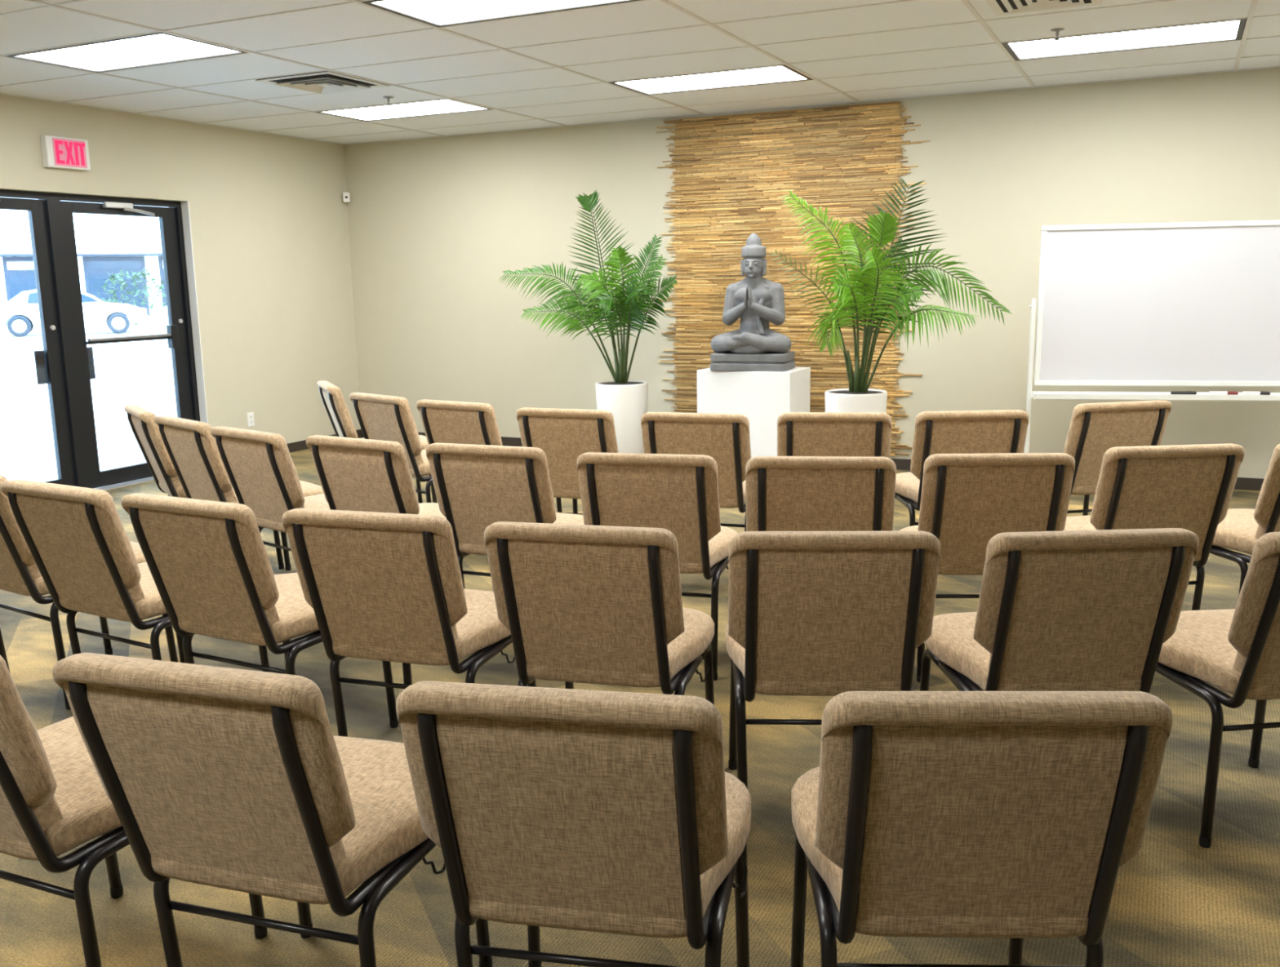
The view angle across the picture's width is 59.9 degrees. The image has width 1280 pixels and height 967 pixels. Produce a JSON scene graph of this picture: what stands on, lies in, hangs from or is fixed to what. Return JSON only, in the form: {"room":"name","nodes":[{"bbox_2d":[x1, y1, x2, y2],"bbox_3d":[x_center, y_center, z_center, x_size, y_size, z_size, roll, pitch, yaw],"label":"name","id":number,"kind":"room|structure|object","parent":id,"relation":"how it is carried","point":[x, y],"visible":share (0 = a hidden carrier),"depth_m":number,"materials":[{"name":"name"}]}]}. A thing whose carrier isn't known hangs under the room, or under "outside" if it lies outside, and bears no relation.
{"room":"house of worship","nodes":[
{"label":"house of worship","id":0,"kind":"room"},
{"bbox_2d":[0,94,360,444],"bbox_3d":[-5.402,-0.906,5.026,0.170,3.059,12.203,4,12,25],"label":"wall","id":1,"kind":"structure","parent":0,"point":[268,213],"depth_m":9.22,"materials":[{"name":"beige paint"}]},
{"bbox_2d":[0,197,75,486],"bbox_3d":[-4.292,-0.865,7.383,0.147,2.060,1.013,4,11,23],"label":"door","id":2,"kind":"structure","parent":1,"relation":"in","point":[48,361],"depth_m":7.76,"materials":[{"name":"black metal"}]},
{"bbox_2d":[40,135,90,170],"bbox_3d":[-3.944,-2.270,7.635,0.062,0.206,0.330,4,12,25],"label":"exit sign","id":3,"kind":"object","parent":1,"relation":"attached to","point":[61,153],"visible":1,"depth_m":7.60,"materials":[{"name":"white paint"}]},
{"bbox_2d":[0,189,208,490],"bbox_3d":[-4.050,-0.974,7.876,0.171,2.110,2.232,4,12,25],"label":"door frame","id":4,"kind":"structure","parent":1,"relation":"attached to","point":[51,200],"depth_m":7.99,"materials":[{"name":"black metal"}]},
{"bbox_2d":[60,200,193,488],"bbox_3d":[-3.811,-1.056,8.374,0.149,2.060,1.013,4,12,27],"label":"door","id":5,"kind":"structure","parent":1,"relation":"in","point":[175,335],"depth_m":8.31,"materials":[{"name":"black metal"}]},
{"bbox_2d":[246,412,254,426],"bbox_3d":[-3.280,-0.539,9.363,0.010,0.116,0.074,4,12,25],"label":"wall socket","id":6,"kind":"object","parent":1,"relation":"attached to","point":[251,422],"visible":1,"depth_m":9.36,"materials":[{"name":"white paint"}]},
{"bbox_2d":[286,429,362,453],"bbox_3d":[-3.068,-0.323,9.842,0.012,0.083,1.858,4,12,25],"label":"baseboard","id":7,"kind":"structure","parent":1,"relation":"attached to","point":[301,445],"depth_m":9.90,"materials":[{"name":"brown plastic"}]},
{"bbox_2d":[342,192,350,202],"bbox_3d":[-2.695,-2.625,10.189,0.060,0.090,0.046,-5,11,-19],"label":"sensor","id":8,"kind":"object","parent":1,"relation":"attached to","point":[345,195],"visible":1,"depth_m":10.17,"materials":[{"name":"white paint"}]},
{"bbox_2d":[595,380,648,453],"bbox_3d":[-0.137,-0.452,8.669,0.410,0.672,0.410,4,12,25],"label":"pot","id":9,"kind":"object","parent":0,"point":[626,400],"depth_m":8.49,"materials":[{"name":"white ceramic"}]},
{"bbox_2d":[0,437,1279,966],"bbox_3d":[-0.357,1.001,3.027,11.185,0.120,12.353,4,12,25],"label":"floor","id":10,"kind":"structure","parent":0,"point":[1179,902],"depth_m":2.78,"materials":[{"name":"carpet"}]},
{"bbox_2d":[0,475,178,710],"bbox_3d":[-2.133,0.333,4.074,0.503,0.868,0.654,6,13,33],"label":"chair","id":11,"kind":"object","parent":10,"relation":"on","point":[20,574],"visible":0.35,"depth_m":3.83,"materials":[{"name":"black metal"}]},
{"bbox_2d":[0,655,267,966],"bbox_3d":[-1.197,0.647,2.300,0.503,0.868,0.654,4,11,23],"label":"chair","id":12,"kind":"object","parent":10,"relation":"on","point":[54,801],"visible":0.48,"depth_m":2.09,"materials":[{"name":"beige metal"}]},
{"bbox_2d":[0,479,270,672],"bbox_3d":[-1.668,0.383,3.765,0.503,0.868,0.654,5,12,29],"label":"chair","id":13,"kind":"object","parent":10,"relation":"on","point":[77,540],"visible":0.65,"depth_m":3.51,"materials":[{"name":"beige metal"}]},
{"bbox_2d":[124,404,284,569],"bbox_3d":[-2.249,0.020,5.771,0.654,0.868,0.503,-8,13,-33],"label":"chair","id":14,"kind":"object","parent":10,"relation":"on","point":[144,428],"visible":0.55,"depth_m":5.50,"materials":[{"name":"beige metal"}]},
{"bbox_2d":[154,415,324,570],"bbox_3d":[-1.885,0.091,5.355,0.654,0.868,0.503,-11,15,-44],"label":"chair","id":15,"kind":"object","parent":10,"relation":"on","point":[192,449],"visible":0.5,"depth_m":5.10,"materials":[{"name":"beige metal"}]},
{"bbox_2d":[120,493,398,728],"bbox_3d":[-1.166,0.422,3.508,0.503,0.868,0.654,5,12,27],"label":"chair","id":16,"kind":"object","parent":10,"relation":"on","point":[208,562],"visible":0.83,"depth_m":3.25,"materials":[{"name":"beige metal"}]},
{"bbox_2d":[210,426,330,551],"bbox_3d":[-1.461,0.159,4.953,0.503,0.868,0.654,8,14,39],"label":"chair","id":17,"kind":"object","parent":10,"relation":"on","point":[260,467],"visible":0.49,"depth_m":4.69,"materials":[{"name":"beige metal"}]},
{"bbox_2d":[52,653,493,966],"bbox_3d":[-0.644,0.669,2.131,0.503,0.868,0.654,2,11,18],"label":"chair","id":18,"kind":"object","parent":10,"relation":"on","point":[241,780],"visible":0.92,"depth_m":1.86,"materials":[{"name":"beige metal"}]},
{"bbox_2d":[316,380,437,502],"bbox_3d":[-1.626,-0.208,6.944,0.654,0.868,0.503,-5,11,-23],"label":"chair","id":19,"kind":"object","parent":10,"relation":"on","point":[331,395],"visible":0.44,"depth_m":6.63,"materials":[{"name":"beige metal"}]},
{"bbox_2d":[349,392,432,502],"bbox_3d":[-1.218,-0.096,6.308,0.503,0.868,0.654,9,14,43],"label":"chair","id":20,"kind":"object","parent":10,"relation":"on","point":[380,417],"visible":0.6,"depth_m":6.03,"materials":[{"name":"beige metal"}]},
{"bbox_2d":[306,435,493,591],"bbox_3d":[-0.970,0.202,4.677,0.503,0.868,0.654,6,12,31],"label":"chair","id":21,"kind":"object","parent":10,"relation":"on","point":[354,474],"visible":0.38,"depth_m":4.37,"materials":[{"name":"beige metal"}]},
{"bbox_2d":[281,508,536,737],"bbox_3d":[-0.642,0.452,3.301,0.503,0.868,0.654,2,11,17],"label":"chair","id":22,"kind":"object","parent":10,"relation":"on","point":[377,586],"visible":0.89,"depth_m":3.03,"materials":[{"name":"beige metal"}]},
{"bbox_2d":[416,399,562,512],"bbox_3d":[-0.779,-0.036,5.944,0.503,0.868,0.654,6,13,33],"label":"chair","id":23,"kind":"object","parent":10,"relation":"on","point":[442,421],"visible":0.38,"depth_m":5.63,"materials":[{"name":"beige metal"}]},
{"bbox_2d":[425,443,584,589],"bbox_3d":[-0.464,0.235,4.459,0.503,0.868,0.654,3,11,22],"label":"chair","id":24,"kind":"object","parent":10,"relation":"on","point":[477,487],"visible":0.59,"depth_m":4.16,"materials":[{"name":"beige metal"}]},
{"bbox_2d":[516,407,618,515],"bbox_3d":[-0.245,0.025,5.572,0.503,0.868,0.654,3,11,22],"label":"chair","id":25,"kind":"object","parent":10,"relation":"on","point":[563,435],"visible":0.4,"depth_m":5.27,"materials":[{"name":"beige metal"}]},
{"bbox_2d":[395,680,751,966],"bbox_3d":[-0.067,0.684,2.005,0.503,0.868,0.654,1,11,11],"label":"chair","id":26,"kind":"object","parent":10,"relation":"on","point":[600,811],"visible":1,"depth_m":1.71,"materials":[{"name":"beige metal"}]},
{"bbox_2d":[497,189,677,453],"bbox_3d":[-0.408,-1.172,8.548,1.587,2.140,0.612,4,12,25],"label":"potted palm","id":27,"kind":"object","parent":10,"relation":"on","point":[626,400],"visible":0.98,"depth_m":8.48,"materials":[{"name":"plant"}]},
{"bbox_2d":[484,521,714,705],"bbox_3d":[-0.076,0.479,3.107,0.503,0.868,0.654,2,11,14],"label":"chair","id":28,"kind":"object","parent":10,"relation":"on","point":[600,605],"visible":0.8,"depth_m":2.82,"materials":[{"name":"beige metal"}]},
{"bbox_2d":[577,452,737,680],"bbox_3d":[0.095,0.272,4.209,0.503,0.868,0.654,2,11,14],"label":"chair","id":29,"kind":"object","parent":10,"relation":"on","point":[677,494],"visible":0.62,"depth_m":3.90,"materials":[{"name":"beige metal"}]},
{"bbox_2d":[640,412,751,531],"bbox_3d":[0.333,0.058,5.340,0.503,0.868,0.654,2,11,17],"label":"chair","id":30,"kind":"object","parent":10,"relation":"on","point":[724,437],"visible":0.45,"depth_m":5.01,"materials":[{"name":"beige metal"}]},
{"bbox_2d":[697,366,810,457],"bbox_3d":[0.823,-0.422,8.028,0.694,0.816,0.470,4,12,25],"label":"plinth","id":31,"kind":"object","parent":10,"relation":"on","point":[762,397],"visible":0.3,"depth_m":7.77,"materials":[{"name":"white paint"}]},
{"bbox_2d":[710,233,795,372],"bbox_3d":[0.792,-1.278,7.814,0.580,0.946,0.432,3,11,18],"label":"stone statue","id":32,"kind":"object","parent":31,"relation":"on","point":[757,300],"visible":1,"depth_m":7.75,"materials":[{"name":"grey stone"}]},
{"bbox_2d":[745,456,896,531],"bbox_3d":[0.652,0.284,4.096,0.503,0.868,0.654,0,11,8],"label":"chair","id":33,"kind":"object","parent":10,"relation":"on","point":[784,493],"visible":0.42,"depth_m":3.76,"materials":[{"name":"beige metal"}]},
{"bbox_2d":[725,530,940,835],"bbox_3d":[0.486,0.489,3.003,0.503,0.868,0.654,0,11,3],"label":"chair","id":34,"kind":"object","parent":10,"relation":"on","point":[811,613],"visible":0.92,"depth_m":2.71,"materials":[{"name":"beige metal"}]},
{"bbox_2d":[777,412,891,458],"bbox_3d":[0.908,0.059,5.285,0.503,0.868,0.654,1,11,8],"label":"chair","id":35,"kind":"object","parent":10,"relation":"on","point":[866,434],"visible":0.33,"depth_m":4.94,"materials":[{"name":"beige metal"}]},
{"bbox_2d":[770,177,1013,413],"bbox_3d":[1.479,-0.838,6.825,1.487,2.053,0.635,4,12,25],"label":"potted palm","id":36,"kind":"object","parent":10,"relation":"on","point":[858,397],"visible":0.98,"depth_m":6.81,"materials":[{"name":"plant"}]},
{"bbox_2d":[824,388,887,413],"bbox_3d":[1.379,-0.224,7.130,0.390,0.737,0.390,4,12,25],"label":"pot","id":37,"kind":"object","parent":36,"relation":"attached to","point":[841,400],"depth_m":6.93,"materials":[{"name":"white ceramic"}]},
{"bbox_2d":[894,409,1028,526],"bbox_3d":[1.478,0.052,5.276,0.503,0.868,0.654,-1,11,0],"label":"chair","id":38,"kind":"object","parent":10,"relation":"on","point":[996,431],"visible":0.52,"depth_m":4.93,"materials":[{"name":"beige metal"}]},
{"bbox_2d":[790,691,1173,966],"bbox_3d":[0.537,0.680,1.970,0.503,0.868,0.654,0,11,2],"label":"chair","id":39,"kind":"object","parent":10,"relation":"on","point":[1015,815],"visible":1,"depth_m":1.67,"materials":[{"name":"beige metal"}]},
{"bbox_2d":[899,453,1075,682],"bbox_3d":[1.235,0.273,4.103,0.503,0.868,0.654,0,11,3],"label":"chair","id":40,"kind":"object","parent":10,"relation":"on","point":[967,500],"visible":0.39,"depth_m":3.78,"materials":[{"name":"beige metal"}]},
{"bbox_2d":[919,528,1199,693],"bbox_3d":[1.063,0.486,2.970,0.503,0.868,0.654,-1,11,-2],"label":"chair","id":41,"kind":"object","parent":10,"relation":"on","point":[1095,610],"visible":0.78,"depth_m":2.67,"materials":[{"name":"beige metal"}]},
{"bbox_2d":[1063,400,1171,515],"bbox_3d":[2.187,-0.002,5.504,0.503,0.868,0.654,-3,11,-12],"label":"chair","id":42,"kind":"object","parent":10,"relation":"on","point":[1095,428],"visible":0.38,"depth_m":5.18,"materials":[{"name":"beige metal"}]},
{"bbox_2d":[1024,220,1279,453],"bbox_3d":[3.416,-0.730,6.905,1.928,1.747,0.547,1,11,12],"label":"whiteboard","id":43,"kind":"object","parent":10,"relation":"on","point":[1185,304],"visible":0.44,"depth_m":6.87,"materials":[{"name":"plastic"}]},
{"bbox_2d":[1033,393,1279,401],"bbox_3d":[3.407,-0.534,6.883,1.830,0.044,0.094,1,11,12],"label":"marker tray","id":44,"kind":"object","parent":43,"relation":"on","point":[1077,397],"depth_m":6.89,"materials":[{"name":"white metal"}]},
{"bbox_2d":[1170,391,1196,395],"bbox_3d":[3.360,-0.560,6.866,0.145,0.024,0.024,1,11,12],"label":"marker pen","id":45,"kind":"object","parent":43,"relation":"on","point":[1189,393],"visible":1,"depth_m":6.86,"materials":[{"name":"grey plastic"}]},
{"bbox_2d":[1208,391,1238,395],"bbox_3d":[3.583,-0.555,6.819,0.160,0.024,0.024,1,11,12],"label":"marker pen","id":46,"kind":"object","parent":43,"relation":"on","point":[1228,393],"visible":1,"depth_m":6.81,"materials":[{"name":"white paint"}]},
{"bbox_2d":[1242,391,1270,395],"bbox_3d":[3.764,-0.551,6.781,0.150,0.024,0.024,1,11,12],"label":"marker pen","id":47,"kind":"object","parent":43,"relation":"on","point":[1243,393],"visible":1,"depth_m":6.77,"materials":[{"name":"white paint"}]},
{"bbox_2d":[1063,443,1244,610],"bbox_3d":[1.841,0.243,4.216,0.503,0.868,0.654,-2,11,-5],"label":"chair","id":48,"kind":"object","parent":10,"relation":"on","point":[1189,487],"visible":0.45,"depth_m":3.90,"materials":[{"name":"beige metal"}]},
{"bbox_2d":[1155,532,1279,848],"bbox_3d":[1.647,0.481,2.946,0.503,0.868,0.654,-2,11,-7],"label":"chair","id":49,"kind":"object","parent":10,"relation":"on","point":[1236,651],"visible":0.76,"depth_m":2.79,"materials":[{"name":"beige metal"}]},
{"bbox_2d":[1209,444,1279,596],"bbox_3d":[2.424,0.219,4.293,0.503,0.868,0.654,-3,11,-12],"label":"chair","id":50,"kind":"object","parent":10,"relation":"on","point":[1241,529],"visible":0.41,"depth_m":4.12,"materials":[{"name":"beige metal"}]},
{"bbox_2d":[0,0,1279,145],"bbox_3d":[-0.404,-1.897,2.489,11.185,0.362,12.353,4,12,25],"label":"ceiling","id":51,"kind":"structure","parent":0,"point":[557,68],"depth_m":6.34,"materials":[{"name":"white tile"}]},
{"bbox_2d":[5,32,248,72],"bbox_3d":[-2.793,-2.392,6.041,1.184,0.110,0.584,4,12,25],"label":"ceiling light","id":52,"kind":"object","parent":51,"relation":"attached to","point":[157,48],"visible":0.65,"depth_m":6.05,"materials":[{"name":"white plastic"}]},
{"bbox_2d":[255,71,390,93],"bbox_3d":[-1.993,-2.565,6.994,0.580,0.122,0.580,4,12,25],"label":"ceiling vent","id":53,"kind":"object","parent":51,"relation":"in","point":[326,82],"visible":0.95,"depth_m":6.94,"materials":[{"name":"white metal"}]},
{"bbox_2d":[382,96,393,105],"bbox_3d":[-1.723,-2.622,7.610,0.072,0.053,0.072,4,12,25],"label":"sprinkler head","id":54,"kind":"object","parent":51,"relation":"attached to","point":[388,98],"visible":1,"depth_m":7.60},
{"bbox_2d":[315,98,492,121],"bbox_3d":[-1.743,-2.809,8.201,1.184,0.110,0.584,4,12,25],"label":"ceiling light","id":55,"kind":"object","parent":51,"relation":"attached to","point":[445,106],"visible":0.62,"depth_m":8.23,"materials":[{"name":"white plastic"}]},
{"bbox_2d":[362,0,640,27],"bbox_3d":[-0.593,-2.234,5.001,1.184,0.110,0.584,4,12,25],"label":"ceiling light","id":56,"kind":"object","parent":51,"relation":"attached to","point":[437,13],"visible":1,"depth_m":5.16,"materials":[{"name":"white plastic"}]},
{"bbox_2d":[608,65,813,95],"bbox_3d":[0.457,-2.652,7.162,1.184,0.110,0.584,4,12,25],"label":"ceiling light","id":57,"kind":"object","parent":51,"relation":"attached to","point":[778,73],"visible":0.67,"depth_m":7.18,"materials":[{"name":"white plastic"}]},
{"bbox_2d":[985,0,1102,16],"bbox_3d":[1.846,-2.241,5.088,0.476,0.061,0.476,4,12,25],"label":"ceiling vent","id":58,"kind":"object","parent":51,"relation":"in","point":[1000,7],"visible":1,"depth_m":5.19,"materials":[{"name":"white metal"}]},
{"bbox_2d":[1050,27,1064,40],"bbox_3d":[2.186,-2.352,5.818,0.072,0.053,0.072,4,12,25],"label":"sprinkler head","id":59,"kind":"object","parent":51,"relation":"attached to","point":[1057,30],"visible":1,"depth_m":5.81},
{"bbox_2d":[1002,18,1245,61],"bbox_3d":[2.658,-2.494,6.123,1.184,0.110,0.584,4,12,25],"label":"ceiling light","id":60,"kind":"object","parent":51,"relation":"attached to","point":[1226,30],"visible":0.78,"depth_m":6.13,"materials":[{"name":"white plastic"}]},
{"bbox_2d":[343,21,1279,478],"bbox_3d":[2.246,-1.607,8.143,11.185,3.059,0.150,4,12,25],"label":"wall","id":61,"kind":"structure","parent":0,"point":[435,224],"depth_m":8.27,"materials":[{"name":"beige paint"}]},
{"bbox_2d":[656,101,930,456],"bbox_3d":[1.091,-1.539,8.621,2.224,2.591,0.022,4,12,25],"label":"bamboo hanging","id":62,"kind":"object","parent":61,"relation":"attached to","point":[735,171],"visible":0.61,"depth_m":8.56},
{"bbox_2d":[361,431,1264,490],"bbox_3d":[2.240,-0.130,8.340,10.873,0.083,0.012,4,12,25],"label":"baseboard","id":63,"kind":"structure","parent":61,"relation":"attached to","point":[1242,483],"depth_m":8.43,"materials":[{"name":"brown plastic"}]},
{"label":"outside","id":64,"kind":"structure","parent":0,"visible":0},
{"bbox_2d":[0,320,177,481],"bbox_3d":[-30.888,-6.722,47.574,82.840,0.180,100.000,4,12,25],"label":"ground","id":65,"kind":"structure","parent":64,"point":[139,373],"depth_m":15.25,"materials":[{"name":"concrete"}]},
{"bbox_2d":[0,289,147,337],"bbox_3d":[-18.127,-5.474,35.247,4.490,1.459,1.800,-6,12,-26],"label":"parked car","id":66,"kind":"object","parent":65,"relation":"on","point":[24,304],"visible":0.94,"depth_m":34.68,"materials":[{"name":"white paint"}]},
{"bbox_2d":[0,209,166,322],"bbox_3d":[-23.552,-10.432,48.294,61.351,6.620,6.600,-6,12,-26],"label":"building","id":67,"kind":"structure","parent":65,"relation":"on","point":[105,244],"depth_m":45.73,"materials":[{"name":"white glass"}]},
{"bbox_2d":[96,267,165,325],"bbox_3d":[-19.229,-7.134,42.312,2.561,2.183,2.479,4,12,25],"label":"shrub","id":68,"kind":"object","parent":65,"relation":"on","point":[112,278],"visible":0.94,"depth_m":42.22,"materials":[{"name":"green plant"}]},
{"bbox_2d":[161,306,168,320],"bbox_3d":[-13.946,-6.117,38.352,4.490,1.459,1.800,-9,13,-37],"label":"parked car","id":69,"kind":"object","parent":65,"relation":"on","point":[164,313],"visible":0.05,"depth_m":37.43,"materials":[{"name":"white paint"}]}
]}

